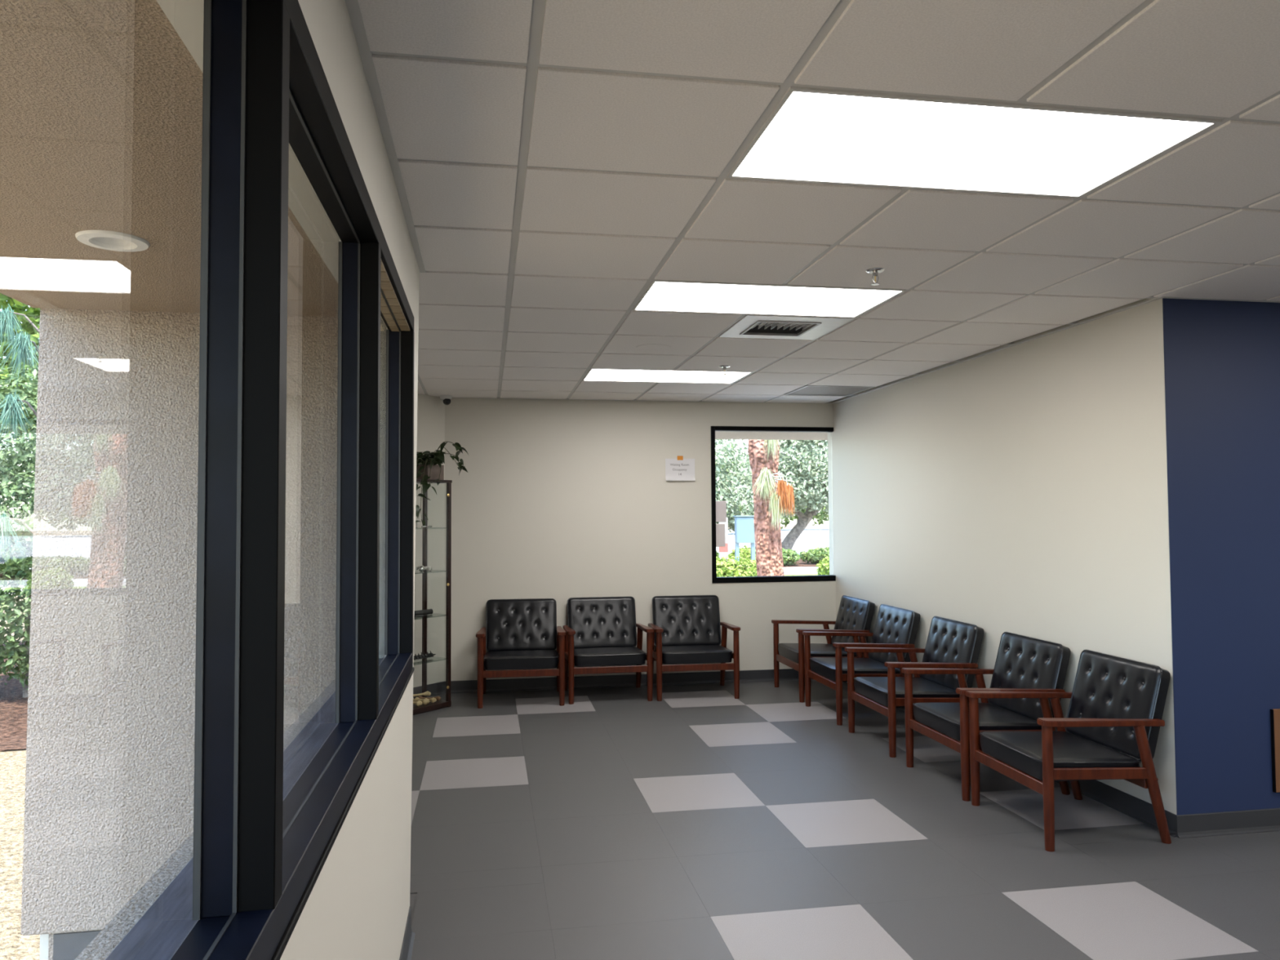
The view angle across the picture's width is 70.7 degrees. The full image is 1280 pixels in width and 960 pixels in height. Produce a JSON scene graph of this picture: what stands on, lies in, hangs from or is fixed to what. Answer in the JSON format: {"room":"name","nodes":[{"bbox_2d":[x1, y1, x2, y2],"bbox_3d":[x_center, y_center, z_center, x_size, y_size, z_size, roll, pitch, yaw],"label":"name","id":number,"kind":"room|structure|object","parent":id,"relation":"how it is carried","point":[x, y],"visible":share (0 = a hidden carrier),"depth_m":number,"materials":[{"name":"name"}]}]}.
{"room":"waiting room","nodes":[
{"label":"waiting room","id":0,"kind":"room"},
{"bbox_2d":[0,0,337,316],"bbox_3d":[-0.996,-1.015,-0.587,1.198,0.423,8.300,0,-2,-10],"label":"soffit","id":1,"kind":"structure","parent":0,"point":[101,100],"depth_m":2.01,"materials":[{"name":"paint"}]},
{"bbox_2d":[75,230,150,251],"bbox_3d":[-1.498,-0.696,2.569,0.184,0.046,0.184,0,-2,-10],"label":"recessed light","id":2,"kind":"object","parent":1,"relation":"attached to","point":[102,239],"visible":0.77,"depth_m":2.57,"materials":[{"name":"white plastic"}]},
{"bbox_2d":[20,307,336,959],"bbox_3d":[-1.654,0.606,3.502,1.283,3.350,0.100,0,-2,-10],"label":"wall","id":3,"kind":"structure","parent":0,"point":[109,771],"depth_m":3.41,"materials":[{"name":"paint"}]},
{"bbox_2d":[39,306,337,959],"bbox_3d":[-1.265,0.421,1.291,1.260,3.150,11.400,0,-2,-10],"label":"wall","id":4,"kind":"structure","parent":0,"point":[102,945],"depth_m":1.55,"materials":[{"name":"paint"}]},
{"bbox_2d":[156,0,419,959],"bbox_3d":[-0.344,0.183,-0.231,0.200,2.700,8.075,0,-2,-10],"label":"wall","id":5,"kind":"structure","parent":0,"point":[357,908],"depth_m":2.17,"materials":[{"name":"beige paint"}]},
{"bbox_2d":[105,0,414,959],"bbox_3d":[-0.387,-0.079,0.113,0.190,1.343,6.706,0,-2,-10],"label":"window","id":6,"kind":"structure","parent":5,"relation":"in","point":[268,819],"depth_m":1.21,"materials":[{"name":"glass"},{"name":"dark painted metal"}]},
{"bbox_2d":[345,0,425,272],"bbox_3d":[-0.241,-1.034,-0.164,0.024,0.010,8.080,0,-2,-10],"label":"trim","id":7,"kind":"structure","parent":5,"relation":"attached to","point":[353,6],"depth_m":2.29,"materials":[{"name":"grey"}]},
{"bbox_2d":[399,906,415,959],"bbox_3d":[-0.195,1.474,-0.458,0.020,0.102,7.674,0,-2,-10],"label":"baseboard","id":8,"kind":"structure","parent":5,"relation":"attached to","point":[409,935],"depth_m":3.17,"materials":[{"name":"grey rubber"}]},
{"bbox_2d":[413,394,444,687],"bbox_3d":[-2.216,0.577,7.306,0.198,2.900,1.895,-2,-3,35],"label":"wall","id":9,"kind":"structure","parent":0,"point":[430,409],"depth_m":7.75,"materials":[{"name":"beige paint"}]},
{"bbox_2d":[413,681,444,698],"bbox_3d":[-2.149,1.771,7.156,0.020,0.102,1.600,-2,-3,35],"label":"baseboard","id":10,"kind":"structure","parent":9,"relation":"attached to","point":[437,688],"depth_m":7.70,"materials":[{"name":"grey rubber"}]},
{"bbox_2d":[444,397,835,680],"bbox_3d":[0.105,0.599,8.242,3.770,2.900,0.150,0,-2,-10],"label":"wall","id":11,"kind":"structure","parent":0,"point":[558,500],"depth_m":8.10,"materials":[{"name":"beige paint"}]},
{"bbox_2d":[444,668,829,693],"bbox_3d":[0.072,1.794,8.104,3.580,0.102,0.020,0,-2,-10],"label":"baseboard","id":12,"kind":"structure","parent":11,"relation":"attached to","point":[763,675],"depth_m":8.06,"materials":[{"name":"grey rubber"}]},
{"bbox_2d":[456,397,831,404],"bbox_3d":[0.046,-0.724,8.196,3.558,0.008,0.022,0,-2,-10],"label":"trim","id":13,"kind":"structure","parent":11,"relation":"attached to","point":[456,397],"depth_m":8.17,"materials":[{"name":"grey"}]},
{"bbox_2d":[665,455,695,480],"bbox_3d":[0.369,-0.107,8.220,0.274,0.227,0.028,0,-2,-10],"label":"paper notice","id":14,"kind":"object","parent":11,"relation":"attached to","point":[680,468],"visible":1,"depth_m":8.23,"materials":[{"name":"white paper"}]},
{"bbox_2d":[711,426,835,582],"bbox_3d":[1.233,0.225,8.414,1.188,1.440,0.098,0,-2,-10],"label":"window","id":15,"kind":"structure","parent":11,"relation":"in","point":[744,428],"depth_m":8.32,"materials":[{"name":"black metal"}]},
{"bbox_2d":[53,679,1279,959],"bbox_3d":[2.531,1.738,2.317,8.930,0.250,12.550,0,-2,-10],"label":"floor","id":16,"kind":"structure","parent":0,"point":[700,822],"depth_m":4.08,"materials":[{"name":"rubber"}]},
{"bbox_2d":[413,479,452,715],"bbox_3d":[-1.778,0.909,7.191,0.342,1.822,0.468,-2,-3,35],"label":"display cabinet","id":17,"kind":"object","parent":16,"relation":"on","point":[441,704],"visible":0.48,"depth_m":7.29,"materials":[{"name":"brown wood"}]},
{"bbox_2d":[413,700,422,706],"bbox_3d":[-1.795,1.747,7.077,0.182,0.045,0.061,-1,-2,20],"label":"model","id":18,"kind":"object","parent":17,"relation":"on","point":[418,703],"visible":0.56,"depth_m":7.05},
{"bbox_2d":[416,566,423,571],"bbox_3d":[-1.746,0.706,7.163,0.064,0.044,0.043,-1,-2,9],"label":"model","id":19,"kind":"object","parent":17,"relation":"on","point":[420,568],"visible":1,"depth_m":7.15},
{"bbox_2d":[413,697,429,704],"bbox_3d":[-1.753,1.745,7.136,0.187,0.053,0.071,-1,-2,23],"label":"model","id":20,"kind":"object","parent":17,"relation":"on","point":[424,701],"visible":0.63,"depth_m":7.11},
{"bbox_2d":[413,691,431,696],"bbox_3d":[-1.759,1.698,7.134,0.216,0.040,0.054,1,-3,-37],"label":"model","id":21,"kind":"object","parent":17,"relation":"on","point":[426,693],"visible":0.61,"depth_m":7.16},
{"bbox_2d":[413,608,433,617],"bbox_3d":[-1.749,1.058,7.157,0.088,0.046,0.286,-2,-3,35],"label":"cylinder","id":22,"kind":"object","parent":17,"relation":"on","point":[419,613],"visible":0.72,"depth_m":7.19,"materials":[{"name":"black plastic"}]},
{"bbox_2d":[413,650,435,660],"bbox_3d":[-1.754,1.397,7.173,0.071,0.054,0.336,-2,-3,35],"label":"model","id":23,"kind":"object","parent":17,"relation":"on","point":[428,655],"visible":0.64,"depth_m":7.20},
{"bbox_2d":[414,697,436,702],"bbox_3d":[-1.714,1.753,7.194,0.180,0.043,0.058,-1,-2,11],"label":"model","id":24,"kind":"object","parent":17,"relation":"on","point":[432,700],"visible":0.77,"depth_m":7.17},
{"bbox_2d":[424,565,431,571],"bbox_3d":[-1.703,0.708,7.230,0.064,0.044,0.043,1,-3,-34],"label":"model","id":25,"kind":"object","parent":17,"relation":"on","point":[428,568],"visible":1,"depth_m":7.22},
{"bbox_2d":[417,696,440,700],"bbox_3d":[-1.698,1.758,7.269,0.186,0.038,0.051,0,-2,3],"label":"model","id":26,"kind":"object","parent":17,"relation":"on","point":[437,698],"visible":0.8,"depth_m":7.26},
{"bbox_2d":[413,613,445,619],"bbox_3d":[-1.786,1.087,7.191,0.293,0.008,0.440,-2,-3,35],"label":"glass shelf","id":27,"kind":"object","parent":17,"relation":"attached to","point":[434,615],"depth_m":7.19,"materials":[{"name":"clear glass"}]},
{"bbox_2d":[415,527,444,528],"bbox_3d":[-1.790,0.386,7.217,0.293,0.008,0.440,-2,-3,35],"label":"glass shelf","id":28,"kind":"object","parent":17,"relation":"attached to","point":[418,527],"depth_m":7.28,"materials":[{"name":"clear glass"}]},
{"bbox_2d":[414,569,445,573],"bbox_3d":[-1.788,0.734,7.204,0.293,0.008,0.440,-2,-3,35],"label":"glass shelf","id":29,"kind":"object","parent":17,"relation":"attached to","point":[417,571],"depth_m":7.25,"materials":[{"name":"clear glass"}]},
{"bbox_2d":[416,464,444,479],"bbox_3d":[-1.721,-0.059,7.355,0.170,0.125,0.170,-2,-3,35],"label":"pot","id":30,"kind":"object","parent":17,"relation":"on","point":[434,472],"depth_m":7.29,"materials":[{"name":"beige ceramic"}]},
{"bbox_2d":[415,441,468,525],"bbox_3d":[-1.686,0.026,7.156,0.504,0.684,0.606,-2,-3,35],"label":"pothos","id":31,"kind":"object","parent":17,"relation":"on","point":[428,466],"visible":0.91,"depth_m":7.25,"materials":[{"name":"green plant"}]},
{"bbox_2d":[475,598,565,708],"bbox_3d":[-0.994,1.431,7.570,0.722,0.808,0.702,0,-2,-7],"label":"armchair","id":32,"kind":"object","parent":16,"relation":"on","point":[523,634],"visible":1,"depth_m":7.75,"materials":[{"name":"black leather"}]},
{"bbox_2d":[484,649,558,670],"bbox_3d":[-0.986,1.483,7.507,0.602,0.108,0.523,0,-2,-7],"label":"seat cushion","id":33,"kind":"object","parent":32,"relation":"on","point":[494,660],"depth_m":7.27,"materials":[{"name":"black leather"}]},
{"bbox_2d":[486,599,555,651],"bbox_3d":[-1.029,1.261,7.840,0.598,0.439,0.172,0,-2,-7],"label":"cushion","id":34,"kind":"object","parent":32,"relation":"on","point":[512,624],"depth_m":7.80,"materials":[{"name":"black leather"}]},
{"bbox_2d":[562,596,653,704],"bbox_3d":[-0.293,1.432,7.715,0.722,0.808,0.702,0,-2,-10],"label":"armchair","id":35,"kind":"object","parent":16,"relation":"on","point":[601,631],"visible":1,"depth_m":7.89,"materials":[{"name":"black leather"}]},
{"bbox_2d":[568,597,635,648],"bbox_3d":[-0.338,1.262,7.983,0.598,0.439,0.172,0,-2,-10],"label":"cushion","id":36,"kind":"object","parent":35,"relation":"on","point":[597,622],"depth_m":7.95,"materials":[{"name":"black leather"}]},
{"bbox_2d":[573,646,645,666],"bbox_3d":[-0.282,1.484,7.653,0.602,0.108,0.523,0,-2,-10],"label":"seat cushion","id":37,"kind":"object","parent":35,"relation":"on","point":[603,656],"depth_m":7.42,"materials":[{"name":"black leather"}]},
{"bbox_2d":[648,595,740,701],"bbox_3d":[0.445,1.431,7.806,0.722,0.808,0.702,0,-2,-7],"label":"armchair","id":38,"kind":"object","parent":16,"relation":"on","point":[686,628],"visible":0.98,"depth_m":7.99,"materials":[{"name":"black leather"}]},
{"bbox_2d":[653,595,720,645],"bbox_3d":[0.413,1.262,8.076,0.598,0.439,0.172,0,-2,-7],"label":"cushion","id":39,"kind":"object","parent":38,"relation":"on","point":[685,620],"depth_m":8.04,"materials":[{"name":"black leather"}]},
{"bbox_2d":[654,644,732,664],"bbox_3d":[0.452,1.483,7.743,0.602,0.108,0.523,0,-2,-7],"label":"seat cushion","id":40,"kind":"object","parent":38,"relation":"on","point":[668,654],"depth_m":7.50,"materials":[{"name":"black leather"}]},
{"bbox_2d":[771,595,875,702],"bbox_3d":[1.573,1.423,7.745,0.702,0.808,0.722,0,-2,-10],"label":"armchair","id":41,"kind":"object","parent":16,"relation":"on","point":[855,615],"visible":0.73,"depth_m":7.67,"materials":[{"name":"black leather"}]},
{"bbox_2d":[777,643,857,663],"bbox_3d":[1.513,1.477,7.732,0.523,0.108,0.602,0,-2,-10],"label":"seat cushion","id":42,"kind":"object","parent":41,"relation":"on","point":[788,652],"depth_m":7.63,"materials":[{"name":"black leather"}]},
{"bbox_2d":[831,595,875,653],"bbox_3d":[1.834,1.243,7.796,0.172,0.439,0.598,0,-2,-10],"label":"cushion","id":43,"kind":"object","parent":41,"relation":"on","point":[854,613],"depth_m":7.74,"materials":[{"name":"black leather"}]},
{"bbox_2d":[802,604,920,725],"bbox_3d":[1.704,1.392,6.948,0.702,0.808,0.722,0,-2,-10],"label":"armchair","id":44,"kind":"object","parent":16,"relation":"on","point":[895,627],"visible":0.85,"depth_m":6.85,"materials":[{"name":"black leather"}]},
{"bbox_2d":[809,657,900,682],"bbox_3d":[1.644,1.446,6.936,0.523,0.108,0.602,0,-2,-10],"label":"seat cushion","id":45,"kind":"object","parent":44,"relation":"on","point":[822,667],"depth_m":6.85,"materials":[{"name":"black leather"}]},
{"bbox_2d":[868,604,920,669],"bbox_3d":[1.964,1.212,6.999,0.172,0.439,0.598,0,-2,-10],"label":"cushion","id":46,"kind":"object","parent":44,"relation":"on","point":[894,624],"depth_m":6.94,"materials":[{"name":"black leather"}]},
{"bbox_2d":[844,616,983,757],"bbox_3d":[1.848,1.359,6.082,0.702,0.808,0.722,0,-2,-10],"label":"armchair","id":47,"kind":"object","parent":16,"relation":"on","point":[950,643],"visible":0.84,"depth_m":5.97,"materials":[{"name":"black leather"}]},
{"bbox_2d":[853,676,959,707],"bbox_3d":[1.788,1.413,6.070,0.523,0.108,0.602,0,-2,-10],"label":"seat cushion","id":48,"kind":"object","parent":47,"relation":"on","point":[873,688],"depth_m":5.97,"materials":[{"name":"black leather"}]},
{"bbox_2d":[920,617,983,690],"bbox_3d":[2.108,1.179,6.133,0.172,0.439,0.598,0,-2,-10],"label":"cushion","id":49,"kind":"object","parent":47,"relation":"on","point":[948,641],"depth_m":6.06,"materials":[{"name":"black leather"}]},
{"bbox_2d":[901,631,1071,801],"bbox_3d":[1.998,1.325,5.217,0.702,0.808,0.722,0,-2,-10],"label":"armchair","id":50,"kind":"object","parent":16,"relation":"on","point":[1023,663],"visible":0.91,"depth_m":5.15,"materials":[{"name":"black leather"}]},
{"bbox_2d":[912,702,1041,741],"bbox_3d":[1.938,1.379,5.205,0.523,0.108,0.602,0,-2,-10],"label":"seat cushion","id":51,"kind":"object","parent":50,"relation":"on","point":[944,717],"depth_m":5.11,"materials":[{"name":"black leather"}]},
{"bbox_2d":[988,632,1071,720],"bbox_3d":[2.259,1.146,5.268,0.172,0.439,0.598,0,-2,-10],"label":"cushion","id":52,"kind":"object","parent":50,"relation":"on","point":[1022,662],"depth_m":5.21,"materials":[{"name":"black leather"}]},
{"bbox_2d":[965,649,1171,852],"bbox_3d":[2.125,1.297,4.491,0.702,0.808,0.722,0,-2,-9],"label":"armchair","id":53,"kind":"object","parent":16,"relation":"on","point":[1113,722],"visible":1,"depth_m":4.35,"materials":[{"name":"black leather"}]},
{"bbox_2d":[979,731,1140,781],"bbox_3d":[2.064,1.351,4.480,0.523,0.108,0.602,0,-2,-9],"label":"seat cushion","id":54,"kind":"object","parent":53,"relation":"on","point":[1022,750],"depth_m":4.38,"materials":[{"name":"black leather"}]},
{"bbox_2d":[1066,650,1170,758],"bbox_3d":[2.386,1.117,4.537,0.172,0.439,0.598,0,-2,-9],"label":"cushion","id":55,"kind":"object","parent":53,"relation":"on","point":[1105,686],"depth_m":4.47,"materials":[{"name":"black leather"}]},
{"bbox_2d":[715,431,827,439],"bbox_3d":[2.028,-0.664,9.252,7.900,0.423,1.100,0,-2,-10],"label":"soffit","id":56,"kind":"structure","parent":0,"point":[718,434],"depth_m":9.18,"materials":[{"name":"paint"}]},
{"bbox_2d":[357,0,1279,403],"bbox_3d":[2.465,-1.041,2.479,9.010,0.182,12.680,0,-2,-10],"label":"ceiling","id":57,"kind":"structure","parent":0,"point":[558,160],"depth_m":2.87,"materials":[{"name":"white plastic"}]},
{"bbox_2d":[440,395,452,404],"bbox_3d":[-1.674,-0.686,7.791,0.100,0.082,0.100,0,-2,-10],"label":"security camera","id":58,"kind":"object","parent":57,"relation":"attached to","point":[446,398],"visible":1,"depth_m":7.75,"materials":[{"name":"white plastic"}]},
{"bbox_2d":[635,344,671,351],"bbox_3d":[0.082,-0.818,5.582,0.216,0.004,0.216,0,-2,-10],"label":"ceiling speaker","id":59,"kind":"object","parent":57,"relation":"attached to","point":[644,347],"visible":1,"depth_m":5.56,"materials":[{"name":"metal"}]},
{"bbox_2d":[582,368,753,383],"bbox_3d":[0.190,-0.791,6.784,1.193,0.029,0.584,0,-2,-10],"label":"recessed light","id":60,"kind":"object","parent":57,"relation":"in","point":[593,374],"visible":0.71,"depth_m":6.79,"materials":[{"name":"grey plastic"}]},
{"bbox_2d":[719,365,730,375],"bbox_3d":[0.593,-0.764,6.312,0.080,0.062,0.080,0,-2,-10],"label":"sprinkler head","id":61,"kind":"object","parent":57,"relation":"attached to","point":[724,367],"visible":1,"depth_m":6.31},
{"bbox_2d":[632,280,906,317],"bbox_3d":[0.598,-0.883,4.382,1.193,0.029,0.584,0,-2,-10],"label":"recessed light","id":62,"kind":"object","parent":57,"relation":"in","point":[665,295],"visible":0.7,"depth_m":4.36,"materials":[{"name":"grey plastic"}]},
{"bbox_2d":[719,314,853,339],"bbox_3d":[0.796,-0.882,5.034,0.583,0.086,0.583,0,-2,-10],"label":"ceiling vent","id":63,"kind":"object","parent":57,"relation":"in","point":[751,326],"visible":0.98,"depth_m":5.02,"materials":[{"name":"white metal"}]},
{"bbox_2d":[783,384,875,395],"bbox_3d":[1.590,-0.757,7.640,0.583,0.012,0.583,0,-2,-10],"label":"ceiling vent","id":64,"kind":"object","parent":57,"relation":"in","point":[808,390],"visible":0.87,"depth_m":7.63,"materials":[{"name":"grey metal"}]},
{"bbox_2d":[789,386,869,395],"bbox_3d":[1.590,-0.759,7.640,0.539,0.008,0.539,0,-2,-10],"label":"grille","id":65,"kind":"object","parent":64,"relation":"attached to","point":[805,390],"depth_m":7.63,"materials":[{"name":"white metal"}]},
{"bbox_2d":[865,267,884,285],"bbox_3d":[0.999,-0.860,3.831,0.080,0.062,0.080,0,-2,-10],"label":"sprinkler head","id":66,"kind":"object","parent":57,"relation":"attached to","point":[873,270],"visible":1,"depth_m":3.82},
{"bbox_2d":[727,86,1222,197],"bbox_3d":[0.904,-0.953,2.580,1.193,0.029,0.584,0,-2,-10],"label":"recessed light","id":67,"kind":"object","parent":57,"relation":"in","point":[812,135],"visible":0.76,"depth_m":2.53,"materials":[{"name":"grey plastic"}]},
{"bbox_2d":[827,298,1176,814],"bbox_3d":[2.241,0.520,6.474,0.150,2.900,4.356,0,-2,-10],"label":"wall","id":68,"kind":"structure","parent":0,"point":[1021,489],"depth_m":5.44,"materials":[{"name":"beige paint"}]},
{"bbox_2d":[831,297,1162,404],"bbox_3d":[2.162,-0.802,6.433,0.022,0.008,4.210,0,-2,-10],"label":"trim","id":69,"kind":"structure","parent":68,"relation":"attached to","point":[1155,298],"depth_m":5.48,"materials":[{"name":"grey"}]},
{"bbox_2d":[844,682,1177,837],"bbox_3d":[2.178,1.715,6.339,0.020,0.102,4.210,0,-2,-10],"label":"baseboard","id":70,"kind":"structure","parent":68,"relation":"attached to","point":[1142,811],"depth_m":4.61,"materials":[{"name":"grey rubber"}]},
{"bbox_2d":[1162,297,1279,814],"bbox_3d":[4.561,0.440,4.707,4.129,2.900,0.100,0,-2,-10],"label":"wall","id":71,"kind":"structure","parent":0,"point":[1222,357],"depth_m":4.36,"materials":[{"name":"blue paint"}]},
{"bbox_2d":[1158,296,1279,302],"bbox_3d":[4.478,-0.881,4.682,4.002,0.008,0.022,0,-2,-10],"label":"trim","id":72,"kind":"structure","parent":71,"relation":"attached to","point":[1264,300],"depth_m":4.40,"materials":[{"name":"grey"}]},
{"bbox_2d":[1176,808,1279,838],"bbox_3d":[4.500,1.636,4.590,3.986,0.102,0.020,0,-2,-10],"label":"baseboard","id":73,"kind":"structure","parent":71,"relation":"attached to","point":[1261,820],"depth_m":4.30,"materials":[{"name":"grey rubber"}]},
{"bbox_2d":[1270,708,1279,792],"bbox_3d":[3.498,1.307,4.433,0.900,0.398,0.016,0,-2,-10],"label":"wall panel","id":74,"kind":"object","parent":71,"relation":"attached to","point":[1274,713],"visible":1,"depth_m":4.36,"materials":[{"name":"brown wood"}]},
{"label":"outside","id":75,"kind":"structure","parent":0,"visible":0},
{"bbox_2d":[784,573,817,575],"bbox_3d":[10.839,2.409,22.153,31.200,0.020,6.600,0,-2,-10],"label":"lawn","id":76,"kind":"structure","parent":75,"point":[784,574],"depth_m":24.08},
{"bbox_2d":[715,501,726,546],"bbox_3d":[1.514,1.501,22.506,1.330,2.050,0.130,0,-2,-10],"label":"sign","id":77,"kind":"object","parent":76,"relation":"on","point":[721,506],"visible":0.24,"depth_m":22.60,"materials":[{"name":"grey"}]},
{"bbox_2d":[715,554,757,577],"bbox_3d":[1.769,1.963,18.495,1.793,0.953,1.334,0,-2,-10],"label":"shrub","id":78,"kind":"object","parent":76,"relation":"on","point":[726,567],"visible":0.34,"depth_m":18.19,"materials":[{"name":"green plant"}]},
{"bbox_2d":[816,556,829,575],"bbox_3d":[4.735,2.170,22.015,0.908,0.667,0.866,0,-2,-10],"label":"shrub","id":79,"kind":"object","parent":76,"relation":"on","point":[823,568],"visible":0.31,"depth_m":21.84,"materials":[{"name":"green plant"}]},
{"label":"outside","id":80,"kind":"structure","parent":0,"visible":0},
{"label":"far walk","id":81,"kind":"structure","parent":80,"visible":0},
{"bbox_2d":[747,439,795,576],"bbox_3d":[1.474,-1.722,12.494,3.249,7.841,3.469,0,-2,-10],"label":"palm tree","id":82,"kind":"object","parent":81,"relation":"on","point":[771,496],"visible":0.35,"depth_m":12.29,"materials":[{"name":"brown plant"}]},
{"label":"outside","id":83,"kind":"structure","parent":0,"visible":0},
{"bbox_2d":[0,524,828,641],"bbox_3d":[-0.922,3.129,35.251,130.000,0.001,190.000,0,-2,-10],"label":"ground","id":84,"kind":"structure","parent":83,"point":[788,526],"depth_m":104.41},
{"bbox_2d":[0,641,27,751],"bbox_3d":[-10.504,2.152,8.825,14.250,0.069,6.930,0,-2,-10],"label":"mulch bed","id":85,"kind":"object","parent":84,"relation":"on","point":[13,707],"visible":0.02,"depth_m":7.98,"materials":[{"name":"brown wood"}]},
{"bbox_2d":[0,360,38,697],"bbox_3d":[-5.920,0.466,8.852,1.850,3.301,1.496,-1,-2,16],"label":"tree","id":86,"kind":"object","parent":85,"relation":"on","point":[13,477],"visible":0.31,"depth_m":8.52,"materials":[{"name":"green plant"}]},
{"bbox_2d":[0,303,39,560],"bbox_3d":[-5.282,0.278,7.483,0.679,3.567,0.703,0,-2,-10],"label":"palm tree","id":87,"kind":"object","parent":85,"relation":"on","point":[11,406],"visible":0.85,"depth_m":7.57,"materials":[{"name":"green plant"}]},
{"bbox_2d":[0,293,39,448],"bbox_3d":[-7.340,-0.794,10.994,3.888,6.013,3.290,0,-2,-19],"label":"leafy tree","id":88,"kind":"object","parent":85,"relation":"on","point":[33,313],"visible":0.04,"depth_m":10.16,"materials":[{"name":"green plant"}]},
{"bbox_2d":[0,749,39,959],"bbox_3d":[-7.543,1.781,-0.387,13.000,0.024,13.900,0,-2,-10],"label":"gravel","id":89,"kind":"structure","parent":84,"relation":"on","point":[14,945],"depth_m":4.65,"materials":[{"name":"beige gravel"}]},
{"bbox_2d":[0,566,817,594],"bbox_3d":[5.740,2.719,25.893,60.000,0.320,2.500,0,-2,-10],"label":"kerb","id":90,"kind":"object","parent":84,"relation":"on","point":[786,570],"depth_m":25.22,"materials":[{"name":"concrete"}]},
{"bbox_2d":[719,517,728,558],"bbox_3d":[2.301,1.791,24.887,0.230,1.500,0.130,0,-2,-10],"label":"striped post","id":91,"kind":"object","parent":90,"relation":"on","point":[723,551],"visible":0.31,"depth_m":24.83,"materials":[{"name":"white plastic"}]},
{"bbox_2d":[733,515,755,560],"bbox_3d":[2.951,1.782,25.414,0.600,1.550,0.280,0,-2,-10],"label":"sign","id":92,"kind":"object","parent":90,"relation":"on","point":[744,525],"visible":0.77,"depth_m":25.32,"materials":[{"name":"blue metal"}]},
{"bbox_2d":[715,439,785,533],"bbox_3d":[1.653,-0.280,30.158,6.284,6.154,4.216,0,-2,-10],"label":"tree","id":93,"kind":"object","parent":84,"relation":"on","point":[726,482],"visible":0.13,"depth_m":29.26,"materials":[{"name":"green plant"}]},
{"bbox_2d":[736,440,828,549],"bbox_3d":[6.680,-0.396,34.638,7.073,6.888,4.458,0,-2,-12],"label":"tree","id":94,"kind":"object","parent":84,"relation":"on","point":[806,477],"visible":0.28,"depth_m":33.26,"materials":[{"name":"green plant"}]},
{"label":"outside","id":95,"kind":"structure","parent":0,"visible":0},
{"bbox_2d":[11,528,829,568],"bbox_3d":[-0.307,3.978,61.461,120.000,0.001,58.500,0,-2,-10],"label":"road","id":96,"kind":"structure","parent":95,"point":[809,539],"depth_m":55.43,"materials":[{"name":"grey asphalt"}]},
{"bbox_2d":[715,444,784,530],"bbox_3d":[6.160,0.686,71.825,12.512,7.221,7.777,0,-2,-10],"label":"tree","id":97,"kind":"object","parent":96,"relation":"on","point":[731,445],"visible":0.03,"depth_m":70.78,"materials":[{"name":"green plant"}]},
{"bbox_2d":[739,447,828,529],"bbox_3d":[15.577,0.620,87.819,14.770,8.441,8.993,0,-2,-10],"label":"tree","id":98,"kind":"object","parent":96,"relation":"on","point":[820,516],"visible":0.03,"depth_m":86.62,"materials":[{"name":"green plant"}]},
{"bbox_2d":[783,558,817,567],"bbox_3d":[9.990,2.745,30.726,50.000,0.020,5.600,0,-2,-10],"label":"strip","id":99,"kind":"object","parent":96,"relation":"on","point":[800,563],"visible":0.02,"depth_m":28.42,"materials":[{"name":"white concrete"}]},
{"bbox_2d":[728,545,755,560],"bbox_3d":[3.057,2.320,26.816,0.891,0.771,0.836,0,-2,-10],"label":"shrub","id":100,"kind":"object","parent":99,"relation":"on","point":[744,553],"visible":0.31,"depth_m":26.64,"materials":[{"name":"green plant"}]},
{"bbox_2d":[728,546,804,565],"bbox_3d":[3.924,2.415,28.363,2.477,0.699,1.505,0,-2,-10],"label":"shrub","id":101,"kind":"object","parent":99,"relation":"on","point":[790,557],"visible":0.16,"depth_m":28.10,"materials":[{"name":"green plant"}]},
{"bbox_2d":[800,546,829,563],"bbox_3d":[6.464,2.452,29.321,2.852,0.678,1.500,0,-2,-10],"label":"shrub","id":102,"kind":"object","parent":99,"relation":"on","point":[815,555],"visible":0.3,"depth_m":28.84,"materials":[{"name":"green plant"}]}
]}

